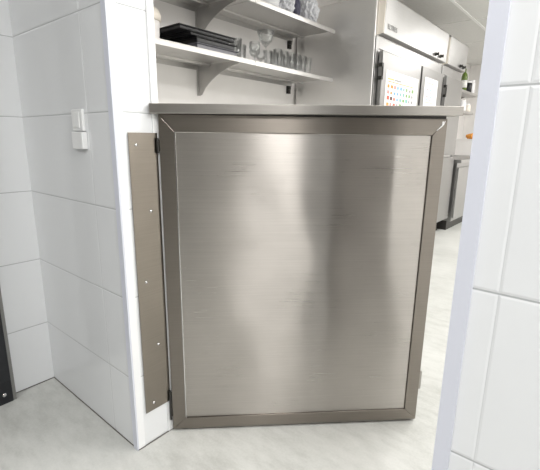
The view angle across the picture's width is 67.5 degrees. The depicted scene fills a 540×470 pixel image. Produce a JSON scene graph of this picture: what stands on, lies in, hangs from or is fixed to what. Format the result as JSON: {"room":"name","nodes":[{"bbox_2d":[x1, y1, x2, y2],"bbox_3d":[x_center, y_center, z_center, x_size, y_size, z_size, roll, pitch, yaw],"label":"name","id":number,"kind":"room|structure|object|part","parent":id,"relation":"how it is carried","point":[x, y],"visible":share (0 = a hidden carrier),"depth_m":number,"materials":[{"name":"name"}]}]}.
{"room":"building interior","nodes":[
{"label":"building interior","id":0,"kind":"room"},
{"bbox_2d":[0,0,53,391],"bbox_3d":[-2.200,-0.247,0.311,0.100,2.500,3.603,12,17,38],"label":"wall","id":1,"kind":"structure","parent":0,"point":[21,283],"depth_m":1.70,"materials":[{"name":"white tile"}]},
{"bbox_2d":[0,288,16,405],"bbox_3d":[-1.388,-0.141,1.211,0.059,1.900,0.900,12,17,38],"label":"door","id":2,"kind":"structure","parent":1,"relation":"in","point":[7,384],"depth_m":1.70,"materials":[{"name":"black metal"}]},
{"bbox_2d":[16,377,53,392],"bbox_3d":[-1.077,0.687,1.849,0.003,0.004,0.171,12,17,38],"label":"baseboard","id":3,"kind":"structure","parent":1,"relation":"attached to","point":[52,377],"depth_m":1.85,"materials":[{"name":"grey"}]},
{"bbox_2d":[0,222,461,469],"bbox_3d":[1.666,0.619,2.469,4.600,0.080,11.700,12,17,38],"label":"floor","id":4,"kind":"structure","parent":0,"point":[47,427],"depth_m":1.54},
{"bbox_2d":[296,0,448,135],"bbox_3d":[1.039,-0.932,4.060,0.824,2.195,1.550,12,17,38],"label":"refrigerator","id":5,"kind":"object","parent":4,"relation":"on","point":[370,38],"visible":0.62,"depth_m":3.32,"materials":[{"name":"metal"}]},
{"bbox_3d":[1.122,-1.097,3.541,0.038,0.835,0.815,12,17,38],"label":"door","id":6,"kind":"part","parent":5,"relation":"part of","materials":[{"name":"metal"}]},
{"bbox_2d":[384,69,417,105],"bbox_3d":[1.147,-1.203,3.513,0.002,0.355,0.690,12,17,38],"label":"chart","id":7,"kind":"object","parent":5,"relation":"attached to","point":[400,89],"visible":0.66,"depth_m":3.46,"materials":[{"name":"white paper"}]},
{"bbox_2d":[386,78,413,105],"bbox_3d":[1.128,-1.183,3.493,0.001,0.269,0.570,12,17,38],"label":"print","id":8,"kind":"object","parent":7,"relation":"attached to","point":[399,91],"depth_m":3.46,"materials":[{"name":"multicoloured"}]},
{"bbox_3d":[1.295,-0.807,3.870,0.012,1.745,1.540,12,17,38],"label":"frame","id":9,"kind":"part","parent":5,"relation":"part of","materials":[{"name":"metal"}]},
{"bbox_3d":[1.598,-1.222,4.097,0.038,0.835,0.580,12,17,38],"label":"door","id":10,"kind":"part","parent":5,"relation":"part of","materials":[{"name":"metal"}]},
{"bbox_2d":[423,77,437,105],"bbox_3d":[1.593,-1.327,4.031,0.002,0.430,0.360,12,17,38],"label":"notice","id":11,"kind":"object","parent":5,"relation":"attached to","point":[430,89],"visible":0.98,"depth_m":4.00,"materials":[{"name":"white paper"}]},
{"bbox_2d":[425,82,433,103],"bbox_3d":[1.569,-1.396,3.984,0.001,0.185,0.201,12,17,38],"label":"paper sheet","id":12,"kind":"object","parent":11,"relation":"attached to","point":[429,86],"depth_m":3.99,"materials":[{"name":"white paper"}]},
{"bbox_2d":[436,35,468,229],"bbox_3d":[1.776,-1.126,4.921,0.824,2.195,0.700,12,17,38],"label":"refrigerator","id":13,"kind":"object","parent":4,"relation":"on","point":[457,51],"visible":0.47,"depth_m":4.64,"materials":[{"name":"metal"}]},
{"bbox_3d":[2.049,-0.538,4.826,0.038,0.760,0.590,12,17,38],"label":"door","id":14,"kind":"part","parent":13,"relation":"part of","materials":[{"name":"metal"}]},
{"bbox_3d":[2.032,-1.001,4.731,0.012,1.745,0.690,12,17,38],"label":"frame","id":15,"kind":"part","parent":13,"relation":"part of","materials":[{"name":"metal"}]},
{"bbox_3d":[2.060,-1.343,4.636,0.038,0.835,0.590,12,17,38],"label":"door","id":16,"kind":"part","parent":13,"relation":"part of","materials":[{"name":"metal"}]},
{"bbox_2d":[436,155,469,229],"bbox_3d":[3.027,-0.873,6.518,0.884,1.000,3.170,12,17,38],"label":"cabinet","id":17,"kind":"object","parent":4,"relation":"on","point":[461,163],"depth_m":5.20,"materials":[{"name":"metal"}]},
{"bbox_3d":[2.532,-0.577,5.325,0.021,0.640,0.610,12,17,38],"label":"door","id":18,"kind":"part","parent":17,"relation":"part of","materials":[{"name":"metal"}]},
{"bbox_2d":[452,155,469,162],"bbox_3d":[3.031,-1.238,6.432,0.884,0.040,3.170,12,17,38],"label":"countertop","id":19,"kind":"structure","parent":17,"relation":"on","point":[457,159],"depth_m":5.23,"materials":[{"name":"metal"}]},
{"bbox_2d":[454,139,471,155],"bbox_3d":[3.235,-1.450,6.684,0.376,0.262,0.436,12,17,38],"label":"storage box","id":20,"kind":"object","parent":17,"relation":"on","point":[463,146],"visible":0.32,"depth_m":6.51,"materials":[{"name":"white plastic"}]},
{"bbox_2d":[466,133,472,138],"bbox_3d":[3.259,-1.589,6.497,0.221,0.092,0.198,12,17,38],"label":"cloth","id":21,"kind":"object","parent":20,"relation":"on","point":[468,136],"visible":0.51,"depth_m":6.46,"materials":[{"name":"orange fabric"}]},
{"bbox_2d":[8,0,539,469],"bbox_3d":[0.335,-0.292,0.638,4.450,2.500,0.152,12,17,38],"label":"wall","id":22,"kind":"structure","parent":0,"point":[58,44],"depth_m":1.25,"materials":[{"name":"white tile"}]},
{"bbox_2d":[71,109,87,148],"bbox_3d":[-0.637,-0.351,1.343,0.077,0.128,0.018,12,17,38],"label":"light switch","id":23,"kind":"object","parent":22,"relation":"attached to","point":[79,139],"visible":1,"depth_m":1.33,"materials":[{"name":"white plastic"}]},
{"bbox_2d":[71,109,85,130],"bbox_3d":[-0.636,-0.380,1.341,0.073,0.070,0.011,12,17,38],"label":"switch plate","id":24,"kind":"object","parent":23,"relation":"attached to","point":[78,118],"depth_m":1.33,"materials":[{"name":"white plastic"}]},
{"bbox_2d":[71,132,87,148],"bbox_3d":[-0.636,-0.316,1.351,0.074,0.056,0.018,12,17,38],"label":"socket","id":25,"kind":"object","parent":23,"relation":"attached to","point":[79,139],"depth_m":1.33,"materials":[{"name":"white plastic"}]},
{"bbox_2d":[54,377,133,445],"bbox_3d":[-0.750,0.728,1.694,0.709,0.004,0.003,12,17,38],"label":"baseboard","id":26,"kind":"structure","parent":22,"relation":"attached to","point":[54,377],"depth_m":1.67,"materials":[{"name":"grey"}]},
{"bbox_2d":[100,0,144,450],"bbox_3d":[-0.468,-0.241,1.250,0.026,2.100,0.032,12,17,38],"label":"trim","id":27,"kind":"structure","parent":22,"relation":"attached to","point":[108,9],"depth_m":1.28,"materials":[{"name":"white"}]},
{"bbox_2d":[128,132,169,413],"bbox_3d":[-0.409,0.159,1.396,0.006,0.993,0.106,12,17,38],"label":"wall plate","id":28,"kind":"object","parent":22,"relation":"attached to","point":[143,155],"visible":1,"depth_m":1.38,"materials":[{"name":"metal"}]},
{"bbox_2d":[139,429,171,449],"bbox_3d":[-0.428,0.771,1.531,0.003,0.003,0.151,12,17,38],"label":"baseboard reveal","id":29,"kind":"structure","parent":22,"relation":"attached to","point":[171,429],"depth_m":1.52,"materials":[{"name":"grey"}]},
{"bbox_2d":[145,0,172,430],"bbox_3d":[-0.374,-0.261,1.341,0.005,2.100,0.024,12,17,38],"label":"trim","id":30,"kind":"structure","parent":22,"relation":"attached to","point":[149,3],"depth_m":1.29,"materials":[{"name":"white paint"}]},
{"bbox_2d":[149,103,463,428],"bbox_3d":[0.122,0.154,1.494,1.034,1.215,0.094,0,13,-4],"label":"gate","id":31,"kind":"object","parent":22,"relation":"attached to","point":[299,256],"visible":1,"depth_m":1.45,"materials":[{"name":"metal"}]},
{"bbox_3d":[0.129,-0.418,1.359,1.034,0.040,0.094,0,13,-4],"label":"cap rail","id":32,"kind":"part","parent":31,"relation":"part of","materials":[{"name":"metal"}]},
{"bbox_2d":[450,0,485,30],"bbox_3d":[1.876,-2.374,4.124,0.028,0.009,7.745,12,17,38],"label":"trim","id":33,"kind":"structure","parent":22,"relation":"attached to","point":[452,1],"depth_m":4.50,"materials":[{"name":"white"}]},
{"bbox_2d":[431,0,510,469],"bbox_3d":[0.317,-0.081,0.614,0.026,2.100,0.032,12,17,38],"label":"trim","id":34,"kind":"structure","parent":22,"relation":"attached to","point":[498,10],"depth_m":0.61,"materials":[{"name":"white"}]},
{"bbox_2d":[153,0,470,138],"bbox_3d":[1.197,-1.296,4.948,0.100,2.500,7.745,12,17,38],"label":"wall","id":35,"kind":"structure","parent":0,"point":[175,84],"depth_m":3.00,"materials":[{"name":"white paint"}]},
{"bbox_2d":[155,37,254,95],"bbox_3d":[-0.623,-0.970,2.356,0.429,0.205,1.130,12,17,38],"label":"wall shelf","id":36,"kind":"object","parent":35,"relation":"attached to","point":[208,64],"visible":0.52,"depth_m":2.56,"materials":[{"name":"metal"}]},
{"bbox_2d":[153,6,160,37],"bbox_3d":[-0.671,-1.142,2.198,0.158,0.200,0.158,12,17,38],"label":"tub","id":37,"kind":"object","parent":36,"relation":"on","point":[157,17],"visible":0.19,"depth_m":2.17,"materials":[{"name":"white plastic"}]},
{"bbox_3d":[-0.671,-1.199,2.185,0.158,0.082,0.158,12,17,38],"label":"lid","id":38,"kind":"part","parent":37,"relation":"part of","materials":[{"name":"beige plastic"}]},
{"bbox_2d":[154,19,159,37],"bbox_3d":[-0.672,-1.106,2.207,0.140,0.124,0.140,12,17,38],"label":"bowl","id":39,"kind":"object","parent":37,"relation":"on","point":[156,21],"depth_m":2.18,"materials":[{"name":"white ceramic"}]},
{"bbox_2d":[186,42,238,55],"bbox_3d":[-0.431,-1.131,2.522,0.334,0.034,0.344,12,17,38],"label":"serving tray","id":40,"kind":"object","parent":36,"relation":"on","point":[196,44],"visible":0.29,"depth_m":2.39,"materials":[{"name":"grey plastic"}]},
{"bbox_2d":[173,36,236,50],"bbox_3d":[-0.436,-1.160,2.501,0.334,0.030,0.324,12,17,38],"label":"serving tray","id":41,"kind":"object","parent":40,"relation":"on","point":[193,39],"visible":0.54,"depth_m":2.37,"materials":[{"name":"black plastic"}]},
{"bbox_2d":[160,30,230,43],"bbox_3d":[-0.468,-1.175,2.455,0.334,0.018,0.324,11,17,37],"label":"serving tray","id":42,"kind":"object","parent":41,"relation":"on","point":[186,34],"visible":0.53,"depth_m":2.33,"materials":[{"name":"black plastic"}]},
{"bbox_2d":[160,23,235,42],"bbox_3d":[-0.478,-1.195,2.448,0.344,0.022,0.444,12,17,38],"label":"serving tray","id":43,"kind":"object","parent":42,"relation":"on","point":[178,27],"visible":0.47,"depth_m":2.28,"materials":[{"name":"black plastic"}]},
{"bbox_2d":[231,37,241,56],"bbox_3d":[-0.221,-1.219,2.670,0.072,0.143,0.072,12,17,38],"label":"glass","id":44,"kind":"object","parent":36,"relation":"on","point":[239,39],"visible":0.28,"depth_m":2.65,"materials":[{"name":"clear glass"}]},
{"bbox_2d":[160,0,254,29],"bbox_3d":[-0.619,-1.329,2.272,0.429,0.205,1.130,12,17,38],"label":"wall shelf","id":45,"kind":"object","parent":35,"relation":"attached to","point":[205,10],"visible":0.95,"depth_m":2.63,"materials":[{"name":"metal"}]},
{"bbox_2d":[214,0,334,48],"bbox_3d":[0.053,-1.556,3.044,0.429,0.100,0.960,12,17,38],"label":"wall shelf","id":46,"kind":"object","parent":35,"relation":"attached to","point":[287,25],"visible":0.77,"depth_m":2.98,"materials":[{"name":"metal"}]},
{"bbox_2d":[279,0,294,12],"bbox_3d":[0.094,-1.665,2.899,0.181,0.179,0.160,12,17,38],"label":"plastic bag","id":47,"kind":"object","parent":46,"relation":"on","point":[288,5],"visible":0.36,"depth_m":2.84,"materials":[{"name":"white plastic"}]},
{"bbox_2d":[293,0,300,15],"bbox_3d":[0.175,-1.707,3.036,0.125,0.198,0.082,12,17,38],"label":"pouch","id":48,"kind":"object","parent":46,"relation":"on","point":[297,5],"visible":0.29,"depth_m":3.00,"materials":[{"name":"grey plastic"}]},
{"bbox_2d":[300,0,319,21],"bbox_3d":[0.291,-1.733,3.115,0.179,0.216,0.154,12,17,38],"label":"plastic bag","id":49,"kind":"object","parent":46,"relation":"on","point":[310,10],"visible":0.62,"depth_m":3.06,"materials":[{"name":"white plastic"}]},
{"bbox_2d":[220,61,332,93],"bbox_3d":[0.049,-1.198,3.128,0.429,0.100,0.960,12,17,38],"label":"wall shelf","id":50,"kind":"object","parent":35,"relation":"attached to","point":[261,71],"visible":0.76,"depth_m":3.10,"materials":[{"name":"metal"}]},
{"bbox_2d":[236,44,245,57],"bbox_3d":[-0.203,-1.263,2.859,0.072,0.143,0.072,12,17,38],"label":"glass","id":51,"kind":"object","parent":50,"relation":"on","point":[244,46],"visible":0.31,"depth_m":2.83,"materials":[{"name":"clear glass"}]},
{"bbox_2d":[249,41,259,53],"bbox_3d":[-0.102,-1.214,2.690,0.076,0.128,0.076,12,17,38],"label":"goblet","id":52,"kind":"object","parent":50,"relation":"on","point":[250,42],"visible":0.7,"depth_m":2.67,"materials":[{"name":"clear glass"}]},
{"bbox_2d":[249,46,259,57],"bbox_3d":[-0.108,-1.248,2.834,0.076,0.128,0.076,12,17,38],"label":"goblet","id":53,"kind":"object","parent":50,"relation":"on","point":[258,53],"visible":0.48,"depth_m":2.82,"materials":[{"name":"clear glass"}]},
{"bbox_2d":[257,29,274,46],"bbox_3d":[-0.030,-1.287,2.792,0.122,0.224,0.122,12,17,38],"label":"cocktail glass","id":54,"kind":"object","parent":50,"relation":"on","point":[271,32],"visible":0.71,"depth_m":2.75,"materials":[{"name":"clear glass"}]},
{"bbox_2d":[264,50,272,63],"bbox_3d":[-0.013,-1.262,2.917,0.063,0.120,0.063,12,17,38],"label":"tumbler","id":55,"kind":"object","parent":50,"relation":"on","point":[265,51],"visible":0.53,"depth_m":2.90,"materials":[{"name":"clear glass"}]},
{"bbox_2d":[272,52,278,64],"bbox_3d":[0.035,-1.274,2.973,0.063,0.120,0.063,12,17,38],"label":"tumbler","id":56,"kind":"object","parent":50,"relation":"on","point":[277,53],"visible":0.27,"depth_m":2.95,"materials":[{"name":"clear glass"}]},
{"bbox_2d":[273,49,281,65],"bbox_3d":[0.052,-1.248,2.864,0.063,0.120,0.063,12,17,38],"label":"tumbler","id":57,"kind":"object","parent":50,"relation":"on","point":[274,50],"visible":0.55,"depth_m":2.85,"materials":[{"name":"clear glass"}]},
{"bbox_2d":[281,51,287,67],"bbox_3d":[0.100,-1.261,2.920,0.063,0.120,0.063,12,17,38],"label":"tumbler","id":58,"kind":"object","parent":50,"relation":"on","point":[286,52],"visible":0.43,"depth_m":2.90,"materials":[{"name":"clear glass"}]},
{"bbox_2d":[287,52,294,68],"bbox_3d":[0.148,-1.274,2.976,0.063,0.120,0.063,12,17,38],"label":"tumbler","id":59,"kind":"object","parent":50,"relation":"on","point":[293,54],"visible":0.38,"depth_m":2.96,"materials":[{"name":"clear glass"}]},
{"bbox_2d":[291,57,296,68],"bbox_3d":[0.179,-1.312,3.141,0.063,0.120,0.063,12,17,38],"label":"tumbler","id":60,"kind":"object","parent":50,"relation":"on","point":[291,57],"visible":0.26,"depth_m":3.12,"materials":[{"name":"clear glass"}]},
{"bbox_2d":[294,54,300,70],"bbox_3d":[0.197,-1.286,3.032,0.063,0.120,0.063,12,17,38],"label":"tumbler","id":61,"kind":"object","parent":50,"relation":"on","point":[299,55],"visible":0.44,"depth_m":3.01,"materials":[{"name":"clear glass"}]},
{"bbox_2d":[299,56,305,71],"bbox_3d":[0.245,-1.299,3.088,0.063,0.120,0.063,12,17,38],"label":"tumbler","id":62,"kind":"object","parent":50,"relation":"on","point":[304,57],"visible":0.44,"depth_m":3.07,"materials":[{"name":"clear glass"}]},
{"bbox_2d":[305,57,311,72],"bbox_3d":[0.293,-1.312,3.144,0.063,0.120,0.063,12,17,38],"label":"tumbler","id":63,"kind":"object","parent":50,"relation":"on","point":[310,58],"visible":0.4,"depth_m":3.12,"materials":[{"name":"clear glass"}]},
{"bbox_2d":[436,17,486,25],"bbox_3d":[3.415,-2.293,3.856,4.350,0.006,0.012,12,17,38],"label":"trim","id":64,"kind":"structure","parent":35,"relation":"attached to","point":[484,17],"depth_m":4.79,"materials":[{"name":"white"}]},
{"bbox_2d":[463,111,472,114],"bbox_3d":[2.422,-1.702,5.841,0.539,0.200,1.600,12,17,38],"label":"shelf","id":65,"kind":"object","parent":35,"relation":"attached to","point":[464,112],"visible":0.16,"depth_m":6.10,"materials":[{"name":"metal"}]},
{"bbox_2d":[460,100,466,110],"bbox_3d":[2.834,-1.909,5.976,0.120,0.150,0.120,12,17,38],"label":"jar","id":66,"kind":"object","parent":65,"relation":"on","point":[463,102],"visible":0.48,"depth_m":5.92,"materials":[{"name":"white"}]},
{"bbox_2d":[466,104,470,111],"bbox_3d":[2.994,-1.937,6.167,0.120,0.120,0.120,12,17,38],"label":"jar","id":67,"kind":"object","parent":65,"relation":"on","point":[468,106],"visible":0.44,"depth_m":6.11,"materials":[{"name":"beige plastic"}]},
{"bbox_2d":[461,89,477,98],"bbox_3d":[2.489,-1.986,5.853,0.539,0.200,1.800,12,17,38],"label":"shelf","id":68,"kind":"object","parent":35,"relation":"attached to","point":[465,94],"visible":0.06,"depth_m":6.10,"materials":[{"name":"metal"}]},
{"bbox_2d":[461,69,467,89],"bbox_3d":[2.825,-2.252,5.880,0.086,0.312,0.086,12,17,38],"label":"bottle","id":69,"kind":"object","parent":68,"relation":"on","point":[464,78],"visible":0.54,"depth_m":5.85,"materials":[{"name":"green glass"}]},
{"bbox_2d":[466,81,471,91],"bbox_3d":[2.967,-2.212,6.048,0.100,0.160,0.100,12,17,38],"label":"jar","id":70,"kind":"object","parent":68,"relation":"on","point":[469,83],"visible":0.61,"depth_m":6.01,"materials":[{"name":"black plastic"}]},
{"bbox_2d":[470,80,474,92],"bbox_3d":[3.100,-2.270,6.215,0.090,0.200,0.090,12,17,38],"label":"jar","id":71,"kind":"object","parent":68,"relation":"on","point":[473,81],"visible":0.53,"depth_m":6.17,"materials":[{"name":"white"}]},
{"bbox_2d":[399,0,488,64],"bbox_3d":[1.698,-1.892,1.878,4.600,0.080,11.700,12,17,38],"label":"ceiling","id":72,"kind":"structure","parent":0,"point":[438,12],"depth_m":4.65,"materials":[{"name":"white paint"}]},
{"bbox_2d":[462,65,480,138],"bbox_3d":[5.420,-1.609,6.501,4.550,2.500,0.100,12,17,38],"label":"wall","id":73,"kind":"structure","parent":0,"point":[475,70],"depth_m":7.62,"materials":[{"name":"white paint"}]}
]}

